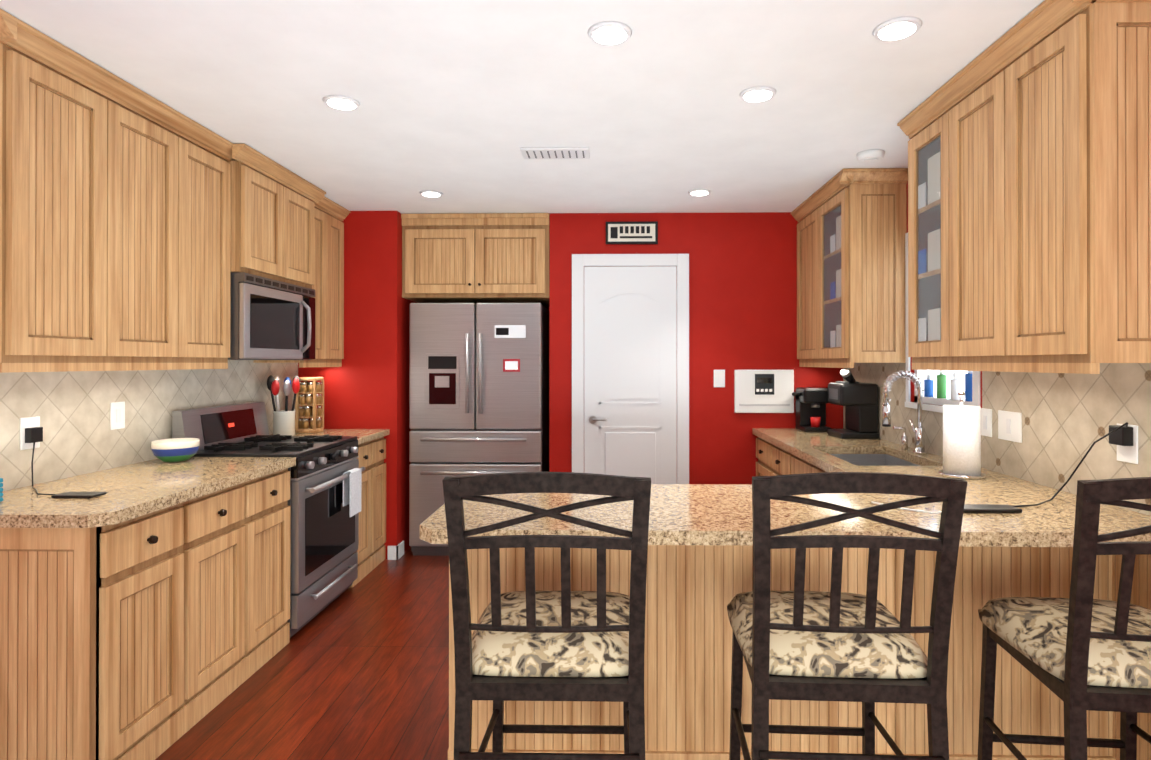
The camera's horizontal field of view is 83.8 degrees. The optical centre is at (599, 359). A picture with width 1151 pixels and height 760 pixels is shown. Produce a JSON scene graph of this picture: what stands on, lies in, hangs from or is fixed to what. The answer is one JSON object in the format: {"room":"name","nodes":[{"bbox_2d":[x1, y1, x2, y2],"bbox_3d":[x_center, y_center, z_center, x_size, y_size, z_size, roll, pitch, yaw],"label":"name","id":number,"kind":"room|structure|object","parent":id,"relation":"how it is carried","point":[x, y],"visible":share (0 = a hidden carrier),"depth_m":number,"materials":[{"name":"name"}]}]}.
{"room":"kitchen","nodes":[
{"label":"kitchen","id":0,"kind":"room"},
{"bbox_2d":[155,547,448,759],"bbox_3d":[-0.246,1.414,1.884,4.080,0.060,7.440,0,0,1],"label":"floor","id":1,"kind":"structure","parent":0,"point":[359,670],"depth_m":2.71,"materials":[{"name":"brown wood"}]},
{"bbox_2d":[0,468,290,759],"bbox_3d":[-1.825,0.953,2.566,0.654,0.868,1.185,0,0,1],"label":"base cabinet","id":2,"kind":"object","parent":1,"relation":"on","point":[153,635],"visible":0.98,"depth_m":2.15,"materials":[{"name":"brown wood"}]},
{"bbox_2d":[0,429,389,527],"bbox_3d":[-1.815,0.500,3.231,0.648,0.040,2.528,0,0,1],"label":"countertop","id":3,"kind":"structure","parent":2,"relation":"on","point":[135,490],"depth_m":2.39,"materials":[{"name":"stone"}]},
{"bbox_2d":[0,478,2,501],"bbox_3d":[-2.073,0.435,2.087,0.150,0.078,0.130,0,0,1],"label":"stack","id":4,"kind":"object","parent":3,"relation":"on","point":[1,490],"visible":1,"depth_m":2.14,"materials":[{"name":"teal"}]},
{"bbox_2d":[32,487,106,497],"bbox_3d":[-1.920,0.470,2.285,0.362,0.009,0.172,0,0,1],"label":"phone","id":5,"kind":"object","parent":3,"relation":"on","point":[78,494],"visible":1,"depth_m":2.21,"materials":[{"name":"black plastic"}]},
{"bbox_2d":[151,438,199,461],"bbox_3d":[-1.995,0.428,3.021,0.192,0.099,0.192,0,0,1],"label":"striped bowl","id":6,"kind":"object","parent":3,"relation":"on","point":[175,450],"visible":1,"depth_m":2.96,"materials":[{"name":"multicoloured ceramic"}]},
{"bbox_2d":[267,375,299,435],"bbox_3d":[-1.982,0.289,4.041,0.175,0.386,0.222,0,0,1],"label":"utensil crock","id":7,"kind":"object","parent":3,"relation":"on","point":[283,422],"visible":0.9,"depth_m":3.99,"materials":[{"name":"beige ceramic"}]},
{"bbox_2d":[295,377,323,432],"bbox_3d":[-1.941,0.300,4.300,0.180,0.365,0.180,0,0,1],"label":"spice rack","id":8,"kind":"object","parent":3,"relation":"on","point":[309,409],"visible":0.98,"depth_m":4.24,"materials":[{"name":"brown wood"}]},
{"bbox_2d":[172,402,364,637],"bbox_3d":[-1.761,0.824,3.545,0.688,1.135,0.762,0,0,1],"label":"range","id":9,"kind":"object","parent":1,"relation":"on","point":[324,539],"visible":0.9,"depth_m":3.40,"materials":[{"name":"metal"}]},
{"bbox_2d":[343,468,361,516],"bbox_3d":[-1.427,0.762,3.704,0.046,0.260,0.160,0,0,1],"label":"hanging towel","id":10,"kind":"object","parent":9,"relation":"hanging from","point":[352,490],"visible":1,"depth_m":3.67,"materials":[{"name":"white fabric"}]},
{"bbox_2d":[350,437,385,586],"bbox_3d":[-1.794,0.960,4.212,0.654,0.868,0.561,0,0,1],"label":"base cabinet","id":11,"kind":"object","parent":1,"relation":"on","point":[372,523],"visible":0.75,"depth_m":4.22,"materials":[{"name":"brown wood"}]},
{"bbox_2d":[409,303,549,555],"bbox_3d":[-0.875,0.496,4.911,0.940,1.800,0.858,0,0,1],"label":"fridge","id":12,"kind":"object","parent":1,"relation":"on","point":[479,388],"visible":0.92,"depth_m":4.54,"materials":[{"name":"metal"}]},
{"bbox_2d":[442,472,650,759],"bbox_3d":[-0.110,0.815,1.649,0.455,1.138,0.529,0,0,1],"label":"bar stool","id":13,"kind":"object","parent":1,"relation":"on","point":[565,643],"visible":1,"depth_m":1.46,"materials":[{"name":"black wood"}]},
{"bbox_2d":[756,437,763,475],"bbox_3d":[1.408,0.960,4.276,0.618,0.868,0.514,0,0,1],"label":"base cabinet","id":14,"kind":"object","parent":1,"relation":"on","point":[759,441],"depth_m":4.41,"materials":[{"name":"brown wood"}]},
{"bbox_2d":[448,545,1150,759],"bbox_3d":[0.589,0.951,2.115,2.174,0.868,0.630,0,0,1],"label":"base cabinet","id":15,"kind":"object","parent":1,"relation":"on","point":[692,591],"visible":0.35,"depth_m":2.09,"materials":[{"name":"brown wood"}]},
{"bbox_2d":[419,484,970,546],"bbox_3d":[0.253,0.495,2.118,1.530,0.040,0.680,0,0,1],"label":"countertop","id":16,"kind":"structure","parent":15,"relation":"on","point":[700,514],"depth_m":1.94,"materials":[{"name":"stone"}]},
{"bbox_2d":[753,428,1150,546],"bbox_3d":[1.377,0.499,3.146,0.638,0.040,2.778,0,0,1],"label":"countertop","id":17,"kind":"structure","parent":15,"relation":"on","point":[1051,523],"depth_m":2.22,"materials":[{"name":"stone"}]},
{"bbox_2d":[792,387,831,431],"bbox_3d":[1.428,0.338,4.387,0.245,0.290,0.220,0,0,1],"label":"espresso machine","id":18,"kind":"object","parent":17,"relation":"on","point":[811,402],"visible":0.94,"depth_m":4.35,"materials":[{"name":"black plastic"}]},
{"bbox_2d":[827,368,878,438],"bbox_3d":[1.585,0.266,4.025,0.233,0.432,0.260,0,0,1],"label":"coffee maker","id":19,"kind":"object","parent":17,"relation":"on","point":[858,400],"visible":0.98,"depth_m":3.90,"materials":[{"name":"black plastic"}]},
{"bbox_2d":[830,454,919,465],"bbox_3d":[1.374,0.621,3.227,0.418,0.198,0.668,0,0,1],"label":"sink basin","id":20,"kind":"object","parent":17,"relation":"in","point":[871,460],"visible":0.08,"depth_m":3.55,"materials":[{"name":"metal"}]},
{"bbox_2d":[882,370,926,453],"bbox_3d":[1.561,0.266,3.362,0.224,0.426,0.218,0,0,1],"label":"faucet","id":21,"kind":"object","parent":17,"relation":"on","point":[919,431],"visible":1,"depth_m":3.27,"materials":[{"name":"silver metal"}]},
{"bbox_2d":[871,502,1021,513],"bbox_3d":[1.101,0.468,2.037,0.412,0.012,0.154,0,0,1],"label":"cables","id":22,"kind":"object","parent":17,"relation":"on","point":[980,508],"visible":0.69,"depth_m":1.99,"materials":[{"name":"black plastic"}]},
{"bbox_2d":[938,391,985,478],"bbox_3d":[1.488,0.302,2.636,0.170,0.348,0.170,0,0,1],"label":"paper towel","id":23,"kind":"object","parent":17,"relation":"on","point":[961,440],"visible":1,"depth_m":2.58,"materials":[{"name":"white paper"}]},
{"bbox_2d":[764,440,911,475],"bbox_3d":[1.400,0.958,3.863,0.618,0.868,0.592,0,0,1],"label":"base cabinet","id":24,"kind":"object","parent":1,"relation":"on","point":[773,460],"depth_m":3.82,"materials":[{"name":"brown wood"}]},
{"bbox_2d":[727,472,967,759],"bbox_3d":[0.579,0.815,1.646,0.455,1.138,0.529,0,0,3],"label":"bar stool","id":25,"kind":"object","parent":1,"relation":"on","point":[835,643],"visible":1,"depth_m":1.45,"materials":[{"name":"black wood"}]},
{"bbox_2d":[977,477,1150,759],"bbox_3d":[1.277,0.815,1.593,0.455,1.138,0.529,0,0,5],"label":"bar stool","id":26,"kind":"object","parent":1,"relation":"on","point":[1080,651],"visible":1,"depth_m":1.45,"materials":[{"name":"black wood"}]},
{"bbox_2d":[298,211,417,558],"bbox_3d":[-1.758,0.177,5.007,0.700,2.440,1.020,0,0,1],"label":"wall","id":27,"kind":"structure","parent":0,"point":[366,385],"depth_m":4.50,"materials":[{"name":"red paint"}]},
{"bbox_2d":[253,193,347,364],"bbox_3d":[-1.957,-0.512,4.221,0.328,1.061,0.561,0,0,1],"label":"upper cabinet","id":28,"kind":"object","parent":27,"relation":"attached to","point":[329,303],"depth_m":4.26,"materials":[{"name":"brown wood"}]},
{"bbox_2d":[388,541,403,559],"bbox_3d":[-0.177,1.347,4.516,2.600,0.095,0.134,0,0,1],"label":"baseboard","id":29,"kind":"structure","parent":27,"relation":"attached to","point":[396,552],"depth_m":4.47,"materials":[{"name":"white paint"}]},
{"bbox_2d":[0,0,1044,213],"bbox_3d":[-0.246,-1.086,1.894,4.080,0.060,7.440,0,0,1],"label":"ceiling","id":30,"kind":"structure","parent":0,"point":[462,102],"depth_m":2.46,"materials":[{"name":"paint"}]},
{"bbox_2d":[323,95,359,110],"bbox_3d":[-1.053,-1.046,2.619,0.143,0.010,0.143,0,0,-5],"label":"recessed light","id":31,"kind":"object","parent":30,"relation":"in","point":[339,102],"depth_m":2.60,"materials":[{"name":"white paint"}]},
{"bbox_2d":[419,190,442,196],"bbox_3d":[-1.056,-1.041,4.029,0.143,0.010,0.143,0,0,-5],"label":"recessed light","id":32,"kind":"object","parent":30,"relation":"in","point":[428,193],"depth_m":4.00,"materials":[{"name":"white paint"}]},
{"bbox_2d":[520,147,589,158],"bbox_3d":[-0.221,-1.043,3.243,0.340,0.012,0.150,0,0,1],"label":"ceiling vent","id":33,"kind":"object","parent":30,"relation":"in","point":[560,153],"visible":1,"depth_m":3.23,"materials":[{"name":"white metal"}]},
{"bbox_2d":[588,21,631,45],"bbox_3d":[0.033,-1.049,2.068,0.143,0.010,0.143,0,0,-5],"label":"recessed light","id":34,"kind":"object","parent":30,"relation":"in","point":[608,33],"depth_m":2.05,"materials":[{"name":"white paint"}]},
{"bbox_2d":[688,189,710,195],"bbox_3d":[0.623,-1.041,3.998,0.143,0.010,0.143,0,0,-5],"label":"recessed light","id":35,"kind":"object","parent":30,"relation":"in","point":[696,192],"depth_m":3.97,"materials":[{"name":"white paint"}]},
{"bbox_2d":[739,86,776,102],"bbox_3d":[0.626,-1.047,2.537,0.143,0.010,0.143,0,0,-5],"label":"recessed light","id":36,"kind":"object","parent":30,"relation":"in","point":[757,94],"depth_m":2.52,"materials":[{"name":"white paint"}]},
{"bbox_2d":[856,149,884,163],"bbox_3d":[1.380,-1.030,3.263,0.136,0.039,0.136,0,0,1],"label":"smoke detector","id":37,"kind":"object","parent":30,"relation":"attached to","point":[870,156],"visible":1,"depth_m":3.23,"materials":[{"name":"white plastic"}]},
{"bbox_2d":[873,16,921,41],"bbox_3d":[0.947,-1.049,2.041,0.143,0.010,0.143,0,0,-5],"label":"recessed light","id":38,"kind":"object","parent":30,"relation":"in","point":[895,29],"depth_m":2.03,"materials":[{"name":"white paint"}]},
{"bbox_2d":[549,212,842,483],"bbox_3d":[0.745,0.175,4.611,2.200,2.440,0.120,0,0,1],"label":"wall","id":39,"kind":"structure","parent":0,"point":[742,290],"depth_m":4.55,"materials":[{"name":"red paint"}]},
{"bbox_2d":[572,254,688,483],"bbox_3d":[0.218,0.323,4.525,0.830,2.145,0.065,0,0,1],"label":"pantry door","id":40,"kind":"structure","parent":39,"relation":"in","point":[630,365],"depth_m":4.54,"materials":[{"name":"white paint"}]},
{"bbox_2d":[606,221,657,244],"bbox_3d":[0.229,-0.900,4.552,0.370,0.160,0.022,0,0,1],"label":"family sign","id":41,"kind":"object","parent":39,"relation":"attached to","point":[645,232],"visible":1,"depth_m":4.54,"materials":[{"name":"black plastic"}]},
{"bbox_2d":[714,370,724,386],"bbox_3d":[0.849,0.133,4.541,0.080,0.125,0.012,0,0,1],"label":"switch plate","id":42,"kind":"object","parent":39,"relation":"attached to","point":[719,378],"visible":1,"depth_m":4.54,"materials":[{"name":"white plastic"}]},
{"bbox_2d":[734,370,793,412],"bbox_3d":[1.161,0.223,4.524,0.415,0.305,0.034,0,0,1],"label":"wall-mounted panel","id":43,"kind":"object","parent":39,"relation":"attached to","point":[763,391],"visible":0.96,"depth_m":4.51,"materials":[{"name":"white plastic"}]},
{"bbox_2d":[843,181,1150,515],"bbox_3d":[1.733,0.164,1.852,0.122,2.440,7.440,0,0,1],"label":"wall","id":44,"kind":"structure","parent":0,"point":[1068,419],"depth_m":2.38,"materials":[{"name":"tile"}]},
{"bbox_2d":[790,168,907,367],"bbox_3d":[1.527,-0.498,4.018,0.370,1.091,1.037,0,0,1],"label":"upper cabinet","id":45,"kind":"object","parent":44,"relation":"attached to","point":[851,227],"visible":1,"depth_m":3.57,"materials":[{"name":"brown wood"}]},
{"bbox_2d":[905,233,979,412],"bbox_3d":[1.739,-0.220,3.199,0.120,0.960,0.700,0,0,1],"label":"window","id":46,"kind":"structure","parent":44,"relation":"in","point":[943,387],"depth_m":3.25,"materials":[{"name":"white"}]},
{"bbox_2d":[981,408,991,412],"bbox_3d":[1.685,0.222,2.785,0.009,0.019,0.074,0,0,1],"label":"electrical outlet plate","id":47,"kind":"object","parent":44,"relation":"attached to","point":[983,410],"depth_m":2.79,"materials":[{"name":"white plastic"}]},
{"bbox_2d":[998,410,1021,413],"bbox_3d":[1.682,0.217,2.623,0.009,0.010,0.151,0,0,1],"label":"electrical outlet plate","id":48,"kind":"object","parent":44,"relation":"attached to","point":[999,411],"depth_m":2.65,"materials":[{"name":"white plastic"}]},
{"bbox_2d":[897,0,1150,373],"bbox_3d":[1.494,-0.505,2.269,0.370,1.091,1.139,0,0,1],"label":"upper cabinet","id":49,"kind":"object","parent":44,"relation":"attached to","point":[1029,195],"visible":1,"depth_m":1.97,"materials":[{"name":"brown wood"}]},
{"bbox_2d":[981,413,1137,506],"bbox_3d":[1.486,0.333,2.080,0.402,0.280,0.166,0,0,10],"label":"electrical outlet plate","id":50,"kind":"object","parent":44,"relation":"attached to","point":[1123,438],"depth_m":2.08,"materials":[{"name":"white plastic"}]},
{"bbox_3d":[-2.226,0.165,1.926,0.120,2.440,7.440,0,0,1],"label":"wall","id":51,"kind":"structure","parent":0,"visible":0},
{"bbox_2d":[0,360,297,491],"bbox_3d":[-2.140,0.240,3.259,0.001,0.480,2.489,0,0,1],"label":"wall","id":52,"kind":"structure","parent":51,"relation":"attached to","point":[71,409],"depth_m":2.77,"materials":[{"name":"tile"}]},
{"bbox_2d":[20,416,42,486],"bbox_3d":[-2.124,0.345,2.417,0.062,0.256,0.092,0,0,1],"label":"electrical outlet plate","id":53,"kind":"object","parent":52,"relation":"attached to","point":[31,433],"depth_m":2.41,"materials":[{"name":"white plastic"}]},
{"bbox_2d":[0,9,231,368],"bbox_3d":[-1.988,-0.519,2.571,0.328,1.061,1.191,0,0,1],"label":"upper cabinet","id":54,"kind":"object","parent":52,"relation":"attached to","point":[138,226],"depth_m":2.35,"materials":[{"name":"brown wood"}]},
{"bbox_2d":[110,402,124,429],"bbox_3d":[-2.143,0.248,2.854,0.009,0.120,0.080,0,0,1],"label":"electrical outlet plate","id":55,"kind":"object","parent":52,"relation":"attached to","point":[117,409],"depth_m":2.85,"materials":[{"name":"white plastic"}]},
{"bbox_2d":[232,145,319,292],"bbox_3d":[-1.942,-0.740,3.554,0.383,0.611,0.770,0,0,1],"label":"upper cabinet","id":56,"kind":"object","parent":51,"relation":"attached to","point":[276,212],"depth_m":3.46,"materials":[{"name":"brown wood"}]},
{"bbox_2d":[228,272,314,359],"bbox_3d":[-1.911,-0.214,3.551,0.442,0.431,0.762,0,0,1],"label":"microwave","id":57,"kind":"object","parent":56,"relation":"attached to","point":[271,319],"visible":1,"depth_m":3.40,"materials":[{"name":"metal"}]},
{"bbox_3d":[-0.836,0.177,5.100,1.140,2.440,0.800,0,0,1],"label":"wall","id":58,"kind":"structure","parent":0,"visible":0},
{"bbox_2d":[401,213,549,306],"bbox_3d":[-0.879,-0.741,4.970,1.056,0.596,0.850,0,0,1],"label":"upper cabinet","id":59,"kind":"object","parent":58,"relation":"attached to","point":[475,258],"visible":1,"depth_m":4.57,"materials":[{"name":"brown wood"}]}
]}

